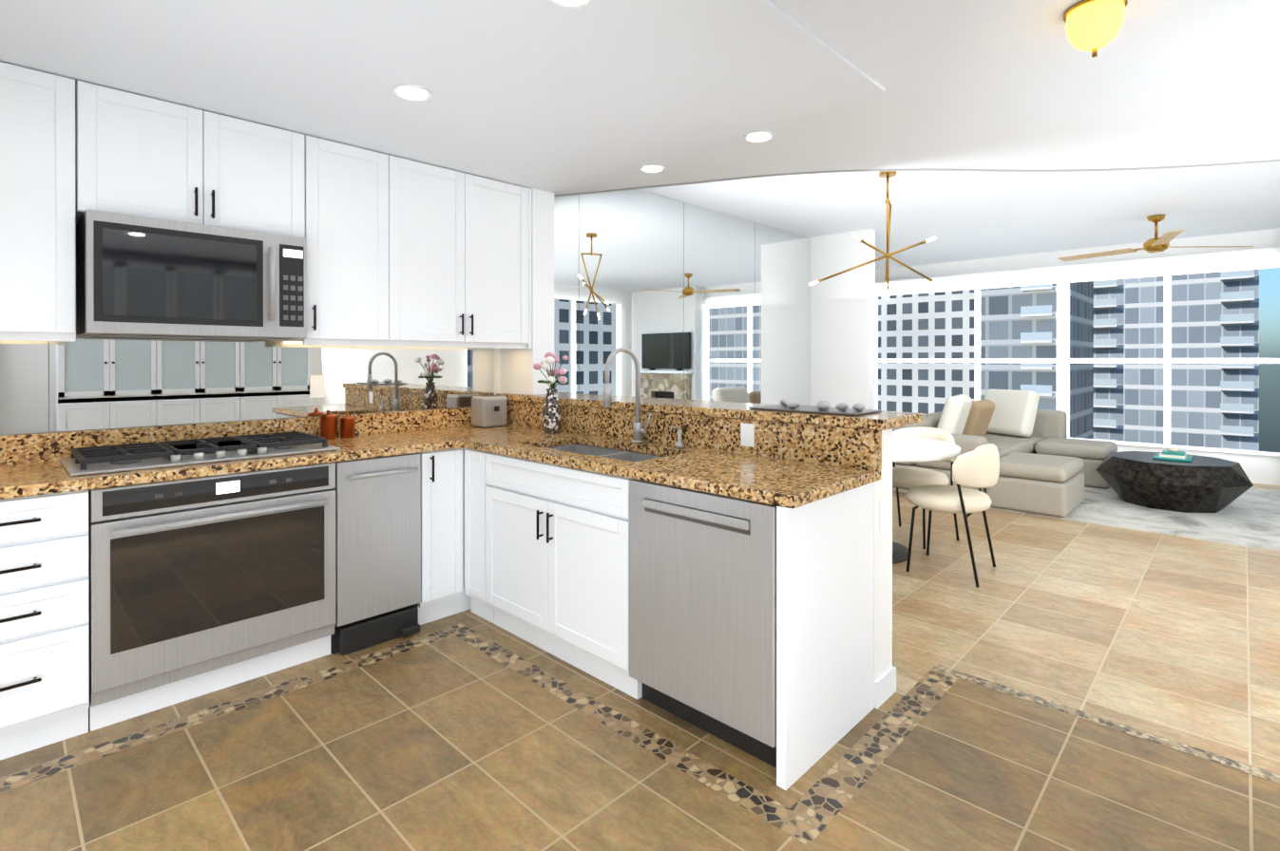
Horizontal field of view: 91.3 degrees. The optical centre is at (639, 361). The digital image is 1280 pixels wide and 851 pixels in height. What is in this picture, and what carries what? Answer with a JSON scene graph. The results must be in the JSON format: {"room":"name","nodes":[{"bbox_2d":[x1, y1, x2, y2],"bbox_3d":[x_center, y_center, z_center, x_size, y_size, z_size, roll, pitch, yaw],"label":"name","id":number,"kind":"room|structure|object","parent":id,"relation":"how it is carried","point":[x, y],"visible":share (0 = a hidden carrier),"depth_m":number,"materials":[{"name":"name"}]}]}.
{"room":"kitchen and living room","nodes":[
{"label":"kitchen and living room","id":0,"kind":"room"},
{"bbox_2d":[0,189,802,436],"bbox_3d":[-1.449,-0.042,3.706,0.150,2.720,9.900,0,0,44],"label":"wall","id":1,"kind":"structure","parent":0,"point":[496,371],"depth_m":4.11,"materials":[{"name":"white paint"}]},
{"bbox_2d":[0,61,102,339],"bbox_3d":[-2.406,-0.591,2.352,0.346,0.966,0.518,0,0,44],"label":"upper cabinet","id":2,"kind":"object","parent":1,"relation":"attached to","point":[51,125],"depth_m":2.32,"materials":[{"name":"white wood"}]},
{"bbox_2d":[102,86,307,240],"bbox_3d":[-1.986,-0.827,2.786,0.346,0.497,0.802,0,0,44],"label":"upper cabinet","id":3,"kind":"object","parent":1,"relation":"attached to","point":[163,160],"depth_m":2.66,"materials":[{"name":"white wood"}]},
{"bbox_2d":[76,209,306,340],"bbox_3d":[-1.940,-0.339,2.743,0.473,0.469,0.765,0,0,44],"label":"microwave","id":4,"kind":"object","parent":3,"relation":"attached to","point":[139,277],"visible":1,"depth_m":2.56,"materials":[{"name":"silver metal"}]},
{"bbox_2d":[0,336,494,435],"bbox_3d":[-1.957,0.090,3.063,0.006,0.396,2.870,0,0,44],"label":"backsplash","id":5,"kind":"structure","parent":1,"relation":"attached to","point":[99,383],"depth_m":2.98,"materials":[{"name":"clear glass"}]},
{"bbox_2d":[309,375,324,398],"bbox_3d":[-1.710,0.129,3.312,0.002,0.120,0.070,0,0,44],"label":"electrical outlet plate","id":6,"kind":"object","parent":1,"relation":"attached to","point":[316,391],"depth_m":3.31,"materials":[{"name":"white plastic"}]},
{"bbox_2d":[286,135,402,346],"bbox_3d":[-1.567,-0.593,3.220,0.346,0.966,0.517,0,0,44],"label":"upper cabinet","id":7,"kind":"object","parent":1,"relation":"attached to","point":[401,252],"depth_m":3.12,"materials":[{"name":"white wood"}]},
{"bbox_2d":[376,158,531,346],"bbox_3d":[-1.133,-0.595,3.670,0.346,0.966,0.958,0,0,44],"label":"upper cabinet","id":8,"kind":"object","parent":1,"relation":"attached to","point":[467,238],"depth_m":3.56,"materials":[{"name":"white wood"}]},
{"bbox_2d":[499,188,554,395],"bbox_3d":[-0.738,-0.437,4.074,0.359,1.289,0.170,0,0,44],"label":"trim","id":9,"kind":"structure","parent":1,"relation":"attached to","point":[520,373],"depth_m":3.95,"materials":[{"name":"white"}]},
{"bbox_2d":[554,189,811,405],"bbox_3d":[0.572,-0.105,5.684,0.008,2.596,3.935,0,0,44],"label":"mirror","id":10,"kind":"object","parent":1,"relation":"attached to","point":[679,299],"visible":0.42,"depth_m":5.43,"materials":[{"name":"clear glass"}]},
{"bbox_2d":[0,0,1279,196],"bbox_3d":[0.260,-1.234,1.356,5.567,0.319,8.600,0,0,44],"label":"ceiling","id":11,"kind":"structure","parent":0,"point":[545,95],"depth_m":2.39,"materials":[{"name":"white paint"}]},
{"bbox_2d":[392,84,432,101],"bbox_3d":[-0.905,-1.081,2.489,0.159,0.022,0.152,0,0,44],"label":"recessed light","id":12,"kind":"object","parent":11,"relation":"in","point":[413,92],"depth_m":2.49,"materials":[{"name":"white"}]},
{"bbox_2d":[548,0,593,8],"bbox_3d":[-0.203,-1.079,1.850,0.099,0.022,0.097,0,0,44],"label":"recessed light","id":13,"kind":"object","parent":11,"relation":"in","point":[567,4],"depth_m":1.86,"materials":[{"name":"white"}]},
{"bbox_2d":[639,163,666,172],"bbox_3d":[0.070,-1.084,3.467,0.154,0.022,0.154,0,0,44],"label":"recessed light","id":14,"kind":"object","parent":11,"relation":"in","point":[652,167],"depth_m":3.52,"materials":[{"name":"white plastic"}]},
{"bbox_2d":[743,130,774,142],"bbox_3d":[0.567,-1.082,2.976,0.151,0.022,0.153,0,0,44],"label":"recessed light","id":15,"kind":"object","parent":11,"relation":"in","point":[761,136],"depth_m":3.01,"materials":[{"name":"white plastic"}]},
{"bbox_2d":[1063,0,1127,57],"bbox_3d":[1.399,-1.015,1.924,0.160,0.149,0.160,0,0,44],"label":"dome ceiling light","id":16,"kind":"object","parent":11,"relation":"attached to","point":[1093,26],"visible":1,"depth_m":1.88,"materials":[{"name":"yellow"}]},
{"bbox_2d":[0,482,1279,850],"bbox_3d":[0.769,1.317,3.653,8.300,0.002,12.900,0,0,44],"label":"floor","id":17,"kind":"structure","parent":0,"point":[1070,686],"depth_m":2.15,"materials":[{"name":"tile"}]},
{"bbox_2d":[0,490,89,761],"bbox_3d":[-2.287,0.886,2.255,0.658,0.874,0.405,0,0,44],"label":"base cabinet","id":18,"kind":"object","parent":17,"relation":"on","point":[44,633],"visible":1,"depth_m":2.12,"materials":[{"name":"white wood"}]},
{"bbox_2d":[88,462,335,731],"bbox_3d":[-1.845,0.885,2.687,0.693,0.872,0.820,0,0,44],"label":"oven","id":19,"kind":"object","parent":17,"relation":"on","point":[200,586],"visible":0.98,"depth_m":2.43,"materials":[{"name":"silver metal"}]},
{"bbox_2d":[330,453,420,655],"bbox_3d":[-1.422,0.884,3.133,0.681,0.872,0.400,0,0,44],"label":"trash compactor","id":20,"kind":"object","parent":17,"relation":"on","point":[377,549],"visible":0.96,"depth_m":2.92,"materials":[{"name":"silver metal"}]},
{"bbox_2d":[417,447,471,625],"bbox_3d":[-0.988,0.882,3.599,0.658,0.874,0.862,0,0,44],"label":"base cabinet","id":21,"kind":"object","parent":17,"relation":"on","point":[443,594],"visible":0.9,"depth_m":3.17,"materials":[{"name":"white wood"}]},
{"bbox_2d":[464,448,494,623],"bbox_3d":[-0.631,0.882,3.413,0.212,0.874,0.632,0,0,44],"label":"base cabinet","id":22,"kind":"object","parent":17,"relation":"on","point":[475,484],"visible":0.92,"depth_m":3.19,"materials":[{"name":"white wood"}]},
{"bbox_2d":[485,443,663,699],"bbox_3d":[-0.199,0.883,2.974,1.010,0.874,0.664,0,0,44],"label":"base cabinet","id":23,"kind":"object","parent":17,"relation":"on","point":[557,561],"visible":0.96,"depth_m":2.70,"materials":[{"name":"white wood"}]},
{"bbox_2d":[0,392,577,499],"bbox_3d":[-1.469,0.329,2.885,0.956,0.232,3.290,0,0,44],"label":"countertop","id":24,"kind":"structure","parent":23,"relation":"on","point":[30,465],"depth_m":2.92,"materials":[{"name":"stone"}]},
{"bbox_2d":[59,431,340,477],"bbox_3d":[-1.874,0.380,2.713,0.500,0.051,0.920,0,0,44],"label":"cooktop","id":25,"kind":"object","parent":24,"relation":"in","point":[100,460],"visible":1,"depth_m":2.58,"materials":[{"name":"silver metal"}]},
{"bbox_2d":[319,410,343,439],"bbox_3d":[-1.629,0.328,3.270,0.082,0.152,0.082,0,0,35],"label":"copper canister","id":26,"kind":"object","parent":24,"relation":"on","point":[328,426],"depth_m":3.24,"materials":[{"name":"orange metal"}]},
{"bbox_2d":[343,412,354,438],"bbox_3d":[-1.567,0.337,3.349,0.072,0.132,0.072,0,0,35],"label":"copper canister","id":27,"kind":"object","parent":24,"relation":"on","point":[348,421],"depth_m":3.32,"materials":[{"name":"orange metal"}]},
{"bbox_2d":[471,395,507,427],"bbox_3d":[-0.933,0.306,3.889,0.170,0.190,0.180,0,0,44],"label":"toaster","id":28,"kind":"object","parent":24,"relation":"on","point":[488,410],"visible":1,"depth_m":3.83,"materials":[{"name":"silver metal"}]},
{"bbox_2d":[533,352,568,433],"bbox_3d":[-0.496,0.173,3.551,0.252,0.459,0.190,0,0,44],"label":"vase","id":29,"kind":"object","parent":24,"relation":"on","point":[551,416],"visible":1,"depth_m":3.51,"materials":[{"name":"multicoloured ceramic"}]},
{"bbox_2d":[545,444,662,461],"bbox_3d":[-0.188,0.533,2.962,0.812,0.174,0.372,0,0,44],"label":"sink","id":30,"kind":"object","parent":24,"relation":"in","point":[609,453],"visible":0.12,"depth_m":3.19,"materials":[{"name":"silver metal"}]},
{"bbox_2d":[497,438,821,509],"bbox_3d":[-0.175,0.426,2.601,1.900,0.039,0.120,0,0,44],"label":"countertop","id":31,"kind":"structure","parent":23,"relation":"on","point":[792,494],"depth_m":2.28,"materials":[{"name":"stone"}]},
{"bbox_2d":[558,392,922,484],"bbox_3d":[0.315,0.328,3.094,1.920,0.232,0.510,0,0,44],"label":"countertop","id":32,"kind":"structure","parent":23,"relation":"on","point":[792,460],"depth_m":2.79,"materials":[{"name":"stone"}]},
{"bbox_2d":[603,346,651,443],"bbox_3d":[-0.064,0.166,3.042,0.106,0.476,0.260,0,0,44],"label":"faucet","id":33,"kind":"object","parent":32,"relation":"on","point":[639,430],"visible":1,"depth_m":3.10,"materials":[{"name":"silver metal"}]},
{"bbox_2d":[669,425,684,448],"bbox_3d":[0.171,0.353,2.930,0.047,0.104,0.094,0,0,44],"label":"soap dispenser","id":34,"kind":"object","parent":32,"relation":"on","point":[678,444],"visible":1,"depth_m":2.93,"materials":[{"name":"silver metal"}]},
{"bbox_2d":[748,398,881,416],"bbox_3d":[0.756,0.191,2.730,0.500,0.042,0.260,0,0,44],"label":"decor","id":35,"kind":"object","parent":32,"relation":"on","point":[821,407],"visible":1,"depth_m":2.65,"materials":[{"name":"silver metal"}]},
{"bbox_2d":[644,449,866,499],"bbox_3d":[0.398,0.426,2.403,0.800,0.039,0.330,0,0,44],"label":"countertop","id":36,"kind":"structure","parent":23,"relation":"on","point":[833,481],"depth_m":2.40,"materials":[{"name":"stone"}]},
{"bbox_2d":[629,478,777,767],"bbox_3d":[0.403,0.886,2.397,0.647,0.872,0.657,0,0,44],"label":"dishwasher","id":37,"kind":"object","parent":17,"relation":"on","point":[702,610],"visible":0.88,"depth_m":2.14,"materials":[{"name":"silver metal"}]},
{"bbox_2d":[776,482,874,790],"bbox_3d":[0.658,0.886,2.166,0.034,0.874,0.634,0,0,44],"label":"cabinet end panel","id":38,"kind":"object","parent":17,"relation":"on","point":[825,595],"visible":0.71,"depth_m":2.09,"materials":[{"name":"white wood"}]},
{"bbox_2d":[892,426,959,549],"bbox_3d":[2.059,0.911,4.676,0.555,0.812,0.529,0,0,44],"label":"chair","id":39,"kind":"object","parent":17,"relation":"on","point":[906,478],"visible":0.38,"depth_m":4.58,"materials":[{"name":"beige fabric"}]},
{"bbox_2d":[892,435,960,564],"bbox_3d":[1.563,0.941,4.358,1.200,0.750,1.200,0,0,44],"label":"dining table","id":40,"kind":"object","parent":17,"relation":"on","point":[906,448],"visible":0.15,"depth_m":4.10,"materials":[{"name":"white"}]},
{"bbox_2d":[906,443,999,588],"bbox_3d":[1.979,0.913,3.964,0.527,0.812,0.566,0,0,44],"label":"chair","id":41,"kind":"object","parent":17,"relation":"on","point":[978,468],"visible":1,"depth_m":3.75,"materials":[{"name":"beige fabric"}]},
{"bbox_2d":[892,486,1279,552],"bbox_3d":[4.628,1.305,6.063,3.300,0.011,2.770,0,0,44],"label":"rug","id":42,"kind":"object","parent":17,"relation":"on","point":[1250,518],"visible":0.33,"depth_m":5.20,"materials":[{"name":"white fabric"}]},
{"bbox_2d":[892,388,1117,517],"bbox_3d":[3.915,0.815,6.591,1.560,0.963,2.600,0,0,44],"label":"sofa","id":43,"kind":"object","parent":42,"relation":"on","point":[1047,468],"visible":0.73,"depth_m":6.27,"materials":[{"name":"beige fabric"}]},
{"bbox_2d":[1095,451,1253,513],"bbox_3d":[4.838,1.091,5.704,1.083,0.417,1.067,0,0,44],"label":"coffee table","id":44,"kind":"object","parent":42,"relation":"on","point":[1199,484],"visible":0.96,"depth_m":5.38,"materials":[{"name":"black stone"}]},
{"bbox_2d":[1152,446,1193,462],"bbox_3d":[4.864,0.831,5.702,0.260,0.099,0.360,0,0,44],"label":"book","id":45,"kind":"object","parent":44,"relation":"on","point":[1172,454],"visible":1,"depth_m":5.63,"materials":[{"name":"teal paper"}]},
{"bbox_2d":[810,229,875,409],"bbox_3d":[1.359,-0.054,7.771,3.120,2.720,0.150,0,0,44],"label":"wall","id":46,"kind":"structure","parent":0,"point":[842,337],"depth_m":6.83,"materials":[{"name":"white paint"}]},
{"bbox_2d":[873,428,896,708],"bbox_3d":[0.051,0.787,3.324,2.541,1.065,0.182,0,0,44],"label":"wall","id":47,"kind":"structure","parent":0,"point":[884,679],"depth_m":2.44,"materials":[{"name":"white paint"}]},
{"bbox_2d":[740,422,754,447],"bbox_3d":[0.472,0.321,2.745,0.070,0.100,0.002,0,0,44],"label":"electrical outlet plate","id":48,"kind":"object","parent":47,"relation":"attached to","point":[747,430],"depth_m":2.74,"materials":[{"name":"white plastic"}]},
{"bbox_2d":[878,498,888,533],"bbox_3d":[0.953,0.602,2.443,0.002,0.120,0.080,0,0,44],"label":"electrical outlet plate","id":49,"kind":"object","parent":47,"relation":"attached to","point":[884,505],"depth_m":2.44,"materials":[{"name":"white plastic"}]},
{"bbox_2d":[640,161,1279,269],"bbox_3d":[0.769,-1.462,3.644,8.300,0.120,12.900,0,0,44],"label":"ceiling","id":50,"kind":"structure","parent":0,"point":[961,216],"depth_m":5.63,"materials":[{"name":"white paint"}]},
{"bbox_2d":[808,171,938,300],"bbox_3d":[1.806,-0.934,4.745,0.809,0.938,0.754,0,0,44],"label":"chandelier","id":51,"kind":"object","parent":50,"relation":"hanging from","point":[887,175],"visible":0.98,"depth_m":4.60,"materials":[{"name":"gold metal"}]},
{"bbox_2d":[1058,214,1253,261],"bbox_3d":[4.848,-1.233,6.012,1.513,0.349,1.478,0,0,44],"label":"ceiling fan","id":52,"kind":"object","parent":50,"relation":"hanging from","point":[1156,244],"visible":1,"depth_m":6.01,"materials":[{"name":"gold metal"}]},
{"bbox_2d":[875,229,1279,485],"bbox_3d":[5.094,-0.055,8.125,8.000,2.720,0.450,0,0,44],"label":"wall","id":53,"kind":"structure","parent":0,"point":[977,276],"depth_m":7.65,"materials":[{"name":"white paint"}]},
{"label":"outside","id":54,"kind":"structure","parent":0,"visible":0},
{"bbox_2d":[878,289,974,414],"bbox_3d":[77.415,-2.083,140.531,40.800,246.000,40.800,0,0,44],"label":"tower","id":55,"kind":"structure","parent":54,"point":[927,325],"depth_m":130.18,"materials":[{"name":"white paint"}]},
{"bbox_2d":[974,281,1093,439],"bbox_3d":[58.375,29.184,92.135,10.800,188.250,27.000,0,0,44],"label":"tower","id":56,"kind":"structure","parent":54,"point":[1019,322],"depth_m":84.56,"materials":[{"name":"white paint"}]},
{"bbox_2d":[1092,268,1259,451],"bbox_3d":[91.864,-16.264,108.311,22.300,277.450,37.000,0,0,44],"label":"tower","id":57,"kind":"structure","parent":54,"point":[1214,315],"depth_m":94.43,"materials":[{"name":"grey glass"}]}
]}

